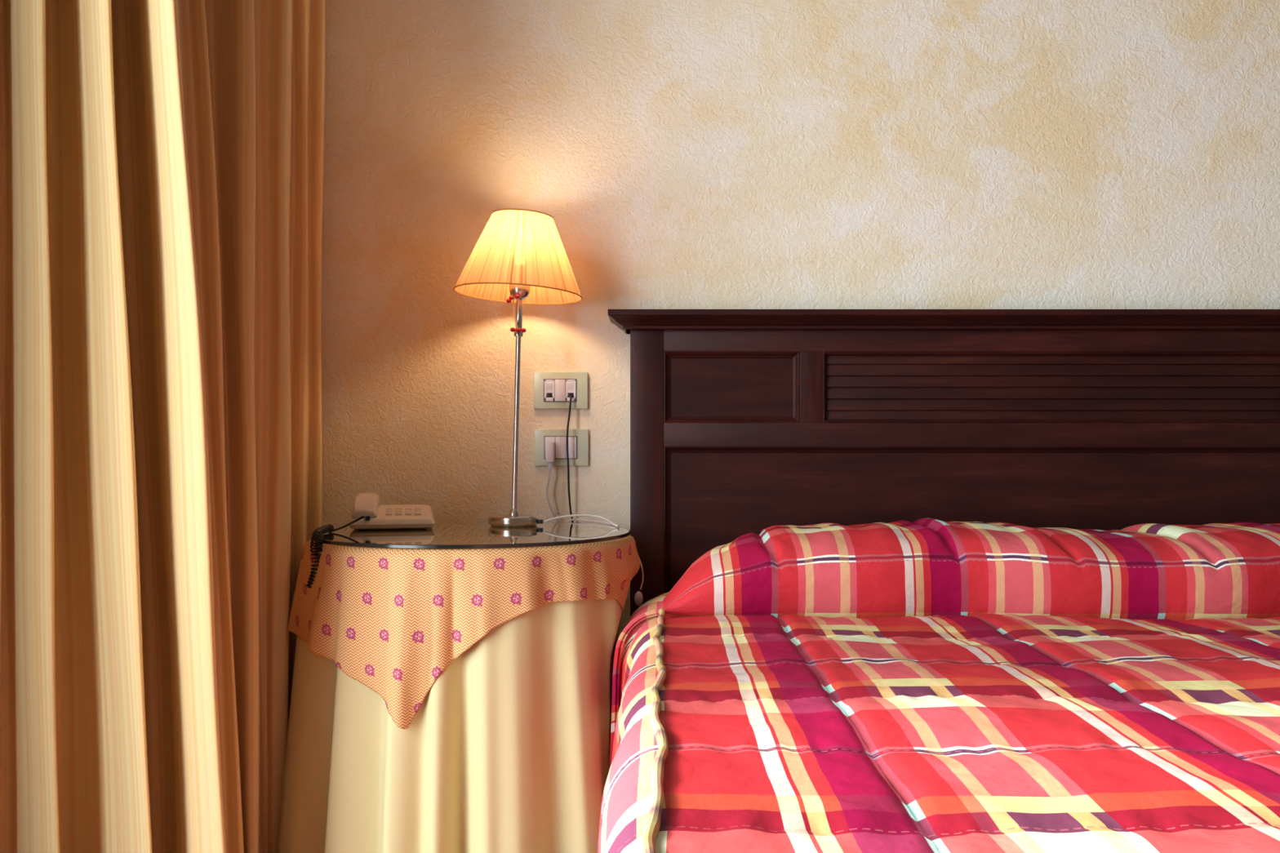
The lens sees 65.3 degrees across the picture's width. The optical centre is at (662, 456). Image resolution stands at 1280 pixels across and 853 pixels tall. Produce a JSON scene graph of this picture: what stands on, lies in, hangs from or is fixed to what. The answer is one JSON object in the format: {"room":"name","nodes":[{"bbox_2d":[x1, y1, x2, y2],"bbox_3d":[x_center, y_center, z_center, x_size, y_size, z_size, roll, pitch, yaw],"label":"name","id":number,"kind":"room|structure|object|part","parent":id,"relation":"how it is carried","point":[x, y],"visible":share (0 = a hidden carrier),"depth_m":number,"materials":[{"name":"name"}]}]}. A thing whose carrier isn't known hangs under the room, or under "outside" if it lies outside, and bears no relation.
{"room":"bedroom","nodes":[
{"label":"bedroom","id":0,"kind":"room"},
{"bbox_2d":[320,0,1279,639],"bbox_3d":[0.920,-0.510,2.260,4.560,2.750,0.120,0,0,0],"label":"wall","id":1,"kind":"structure","parent":0,"point":[681,154],"depth_m":2.20,"materials":[{"name":"paint"}]},
{"bbox_2d":[0,0,324,852],"bbox_3d":[-0.833,-0.366,1.794,0.446,2.438,0.754,0,0,0],"label":"curtain","id":2,"kind":"object","parent":1,"relation":"hanging from","point":[162,161],"visible":0.88,"depth_m":1.56,"materials":[{"name":"fabric"}]},
{"bbox_2d":[533,372,587,408],"bbox_3d":[-0.222,-0.145,2.194,0.118,0.080,0.013,0,0,0],"label":"socket plate","id":3,"kind":"object","parent":1,"relation":"attached to","point":[552,390],"visible":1,"depth_m":2.19,"materials":[{"name":"beige plastic"}]},
{"bbox_2d":[546,382,552,390],"bbox_3d":[-0.247,-0.153,2.192,0.014,0.021,0.011,0,0,0],"label":"shutter","id":4,"kind":"object","parent":3,"relation":"attached to","point":[548,384],"depth_m":2.19,"materials":[{"name":"beige plastic"}]},
{"bbox_3d":[-0.224,-0.145,2.195,0.073,0.051,0.010,0,0,0],"label":"frame","id":5,"kind":"part","parent":3,"relation":"part of","materials":[{"name":"grey plastic"}]},
{"bbox_2d":[566,395,573,522],"bbox_3d":[-0.200,0.037,2.176,0.010,0.343,0.026,0,0,16],"label":"cord","id":6,"kind":"object","parent":3,"relation":"attached to","point":[571,397],"visible":0.85,"depth_m":2.17,"materials":[{"name":"black rubber"}]},
{"bbox_2d":[567,382,573,390],"bbox_3d":[-0.201,-0.153,2.192,0.014,0.021,0.011,0,0,0],"label":"shutter","id":7,"kind":"object","parent":3,"relation":"attached to","point":[570,384],"depth_m":2.19,"materials":[{"name":"beige plastic"}]},
{"bbox_2d":[534,429,588,466],"bbox_3d":[-0.221,-0.020,2.194,0.118,0.080,0.013,0,0,0],"label":"socket plate","id":8,"kind":"object","parent":1,"relation":"attached to","point":[578,439],"visible":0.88,"depth_m":2.19,"materials":[{"name":"beige plastic"}]},
{"bbox_2d":[544,436,555,457],"bbox_3d":[-0.246,-0.020,2.193,0.022,0.048,0.010,0,0,0],"label":"rocker switch","id":9,"kind":"object","parent":8,"relation":"attached to","point":[546,438],"depth_m":2.19,"materials":[{"name":"beige plastic"}]},
{"bbox_2d":[545,441,555,467],"bbox_3d":[-0.244,-0.004,2.174,0.018,0.056,0.028,0,0,0],"label":"plug","id":10,"kind":"object","parent":8,"relation":"attached to","point":[549,446],"visible":1,"depth_m":2.16,"materials":[{"name":"beige plastic"}]},
{"bbox_2d":[545,467,561,522],"bbox_3d":[-0.232,0.101,2.177,0.044,0.163,0.009,0,0,-19],"label":"cord","id":11,"kind":"object","parent":10,"relation":"attached to","point":[549,470],"visible":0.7,"depth_m":2.17,"materials":[{"name":"white plastic"}]},
{"bbox_3d":[-0.223,-0.020,2.195,0.073,0.051,0.010,0,0,0],"label":"frame","id":12,"kind":"part","parent":8,"relation":"part of","materials":[{"name":"grey plastic"}]},
{"bbox_2d":[568,436,576,458],"bbox_3d":[-0.199,-0.020,2.193,0.022,0.048,0.012,0,0,0],"label":"rocker switch","id":13,"kind":"object","parent":8,"relation":"attached to","point":[571,440],"depth_m":2.19,"materials":[{"name":"beige plastic"}]},
{"bbox_3d":[0.920,0.915,-0.250,4.560,0.100,5.300,0,0,0],"label":"floor","id":14,"kind":"structure","parent":0,"visible":0},
{"bbox_2d":[607,309,1279,617],"bbox_3d":[0.833,0.279,2.142,1.893,1.173,0.116,0,0,0],"label":"headboard","id":15,"kind":"object","parent":14,"relation":"on","point":[743,421],"visible":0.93,"depth_m":2.14,"materials":[{"name":"brown wood"}]},
{"bbox_2d":[634,555,644,606],"bbox_3d":[-0.053,0.249,2.085,0.017,0.126,0.030,0,0,-41],"label":"switch","id":16,"kind":"object","parent":15,"relation":"hanging from","point":[638,598],"visible":0.85,"depth_m":2.08,"materials":[{"name":"beige plastic"}]},
{"bbox_3d":[-0.050,0.232,2.089,0.007,0.091,0.030,0,0,-41],"label":"cord","id":17,"kind":"part","parent":16,"relation":"part of","materials":[{"name":"white plastic"}]},
{"bbox_3d":[-0.032,0.296,2.165,0.072,1.137,0.070,0,0,0],"label":"post","id":18,"kind":"part","parent":15,"relation":"part of","materials":[{"name":"brown wood"}]},
{"bbox_3d":[0.149,-0.148,2.158,0.284,0.147,0.024,0,0,0],"label":"panel","id":19,"kind":"part","parent":15,"relation":"part of","materials":[{"name":"brown wood"}]},
{"bbox_3d":[0.149,-0.148,2.139,0.290,0.153,0.015,0,0,0],"label":"panel moulding","id":20,"kind":"part","parent":15,"relation":"part of","materials":[{"name":"brown wood"}]},
{"bbox_3d":[0.833,-0.289,2.142,1.893,0.038,0.115,0,0,0],"label":"crown moulding","id":21,"kind":"part","parent":15,"relation":"part of","materials":[{"name":"brown wood"}]},
{"bbox_3d":[0.833,-0.248,2.164,1.658,0.047,0.067,0,0,0],"label":"rail","id":22,"kind":"part","parent":15,"relation":"part of","materials":[{"name":"brown wood"}]},
{"bbox_3d":[0.833,0.222,2.139,1.658,0.487,0.015,0,0,0],"label":"panel moulding","id":23,"kind":"part","parent":15,"relation":"part of","materials":[{"name":"brown wood"}]},
{"bbox_3d":[0.833,-0.047,2.164,1.658,0.050,0.067,0,0,0],"label":"rail","id":24,"kind":"part","parent":15,"relation":"part of","materials":[{"name":"brown wood"}]},
{"bbox_3d":[0.833,0.222,2.158,1.652,0.481,0.024,0,0,0],"label":"panel","id":25,"kind":"part","parent":15,"relation":"part of","materials":[{"name":"brown wood"}]},
{"bbox_3d":[0.843,-0.148,2.150,0.997,0.153,0.040,0,0,0],"label":"louvre frame","id":26,"kind":"part","parent":15,"relation":"part of","materials":[{"name":"brown wood"}]},
{"bbox_3d":[-0.353,0.509,1.882,0.568,0.713,0.568,0,0,0],"label":"round table","id":27,"kind":"object","parent":14,"relation":"on","visible":0},
{"bbox_2d":[276,599,622,852],"bbox_3d":[-0.376,0.503,1.856,0.649,0.704,0.652,0,0,0],"label":"table skirt","id":28,"kind":"object","parent":27,"relation":"on","point":[507,750],"visible":0.62,"depth_m":1.59,"materials":[{"name":"yellow fabric"}]},
{"bbox_2d":[287,534,639,728],"bbox_3d":[-0.359,0.285,1.867,0.635,0.274,0.642,0,0,0],"label":"patterned overcloth","id":29,"kind":"object","parent":28,"relation":"on","point":[392,620],"visible":0.74,"depth_m":1.59,"materials":[{"name":"fabric"}]},
{"bbox_2d":[310,521,630,549],"bbox_3d":[-0.353,0.144,1.882,0.587,0.006,0.587,0,0,0],"label":"glass tabletop","id":30,"kind":"object","parent":29,"relation":"on","point":[443,535],"visible":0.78,"depth_m":1.75,"materials":[{"name":"clear glass"}]},
{"bbox_2d":[306,515,364,589],"bbox_3d":[-0.591,0.224,1.779,0.061,0.226,0.216,0,0,0],"label":"cord","id":31,"kind":"object","parent":30,"relation":"on","point":[317,535],"visible":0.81,"depth_m":1.69,"materials":[{"name":"black plastic"}]},
{"bbox_2d":[349,493,435,530],"bbox_3d":[-0.537,0.108,1.994,0.159,0.066,0.184,0,0,-14],"label":"telephone","id":32,"kind":"object","parent":30,"relation":"on","point":[376,516],"visible":0.99,"depth_m":1.92,"materials":[{"name":"beige plastic"}]},
{"bbox_2d":[453,208,582,527],"bbox_3d":[-0.292,-0.176,2.035,0.268,0.634,0.269,0,0,0],"label":"table lamp","id":33,"kind":"object","parent":30,"relation":"on","point":[522,252],"visible":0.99,"depth_m":1.97,"materials":[{"name":"fabric"}]},
{"bbox_2d":[506,293,525,333],"bbox_3d":[-0.294,-0.295,2.015,0.040,0.094,0.016,0,0,0],"label":"string","id":34,"kind":"object","parent":33,"relation":"attached to","point":[516,330],"visible":1,"depth_m":2.01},
{"bbox_3d":[-0.292,-0.408,2.035,0.258,0.168,0.258,0,0,0],"label":"lamp shade","id":35,"kind":"part","parent":33,"relation":"part of","materials":[{"name":"white fabric"}]},
{"bbox_3d":[-0.292,-0.331,2.035,0.260,0.017,0.260,0,0,0],"label":"shade trim","id":36,"kind":"part","parent":33,"relation":"part of","materials":[{"name":"brown fabric"}]},
{"bbox_3d":[-0.291,-0.293,2.035,0.016,0.081,0.014,0,0,0],"label":"stem","id":37,"kind":"part","parent":33,"relation":"part of","materials":[{"name":"metal"}]},
{"bbox_2d":[509,284,530,300],"bbox_3d":[-0.290,-0.341,2.035,0.044,0.044,0.043,0,0,0],"label":"bulb socket","id":38,"kind":"object","parent":33,"relation":"attached to","point":[523,291],"depth_m":2.02,"materials":[{"name":"metal"}]},
{"bbox_3d":[-0.284,-0.489,2.034,0.125,0.009,0.125,0,0,0],"label":"shade trim","id":39,"kind":"part","parent":33,"relation":"part of","materials":[{"name":"beige fabric"}]},
{"bbox_2d":[544,514,619,527],"bbox_3d":[-0.160,0.191,2.079,0.151,0.150,0.216,0,0,0],"label":"cord","id":40,"kind":"object","parent":30,"relation":"on","point":[608,522],"visible":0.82,"depth_m":2.00,"materials":[{"name":"white plastic"}]},
{"bbox_3d":[0.833,0.450,1.110,1.600,0.225,1.960,0,0,0],"label":"mattress","id":41,"kind":"object","parent":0,"visible":0},
{"bbox_2d":[597,518,1279,852],"bbox_3d":[0.833,0.404,1.128,1.857,0.571,1.971,0,0,0],"label":"bedspread","id":42,"kind":"object","parent":41,"relation":"on","point":[923,685],"visible":1,"depth_m":1.11,"materials":[{"name":"red fabric"}]}
]}

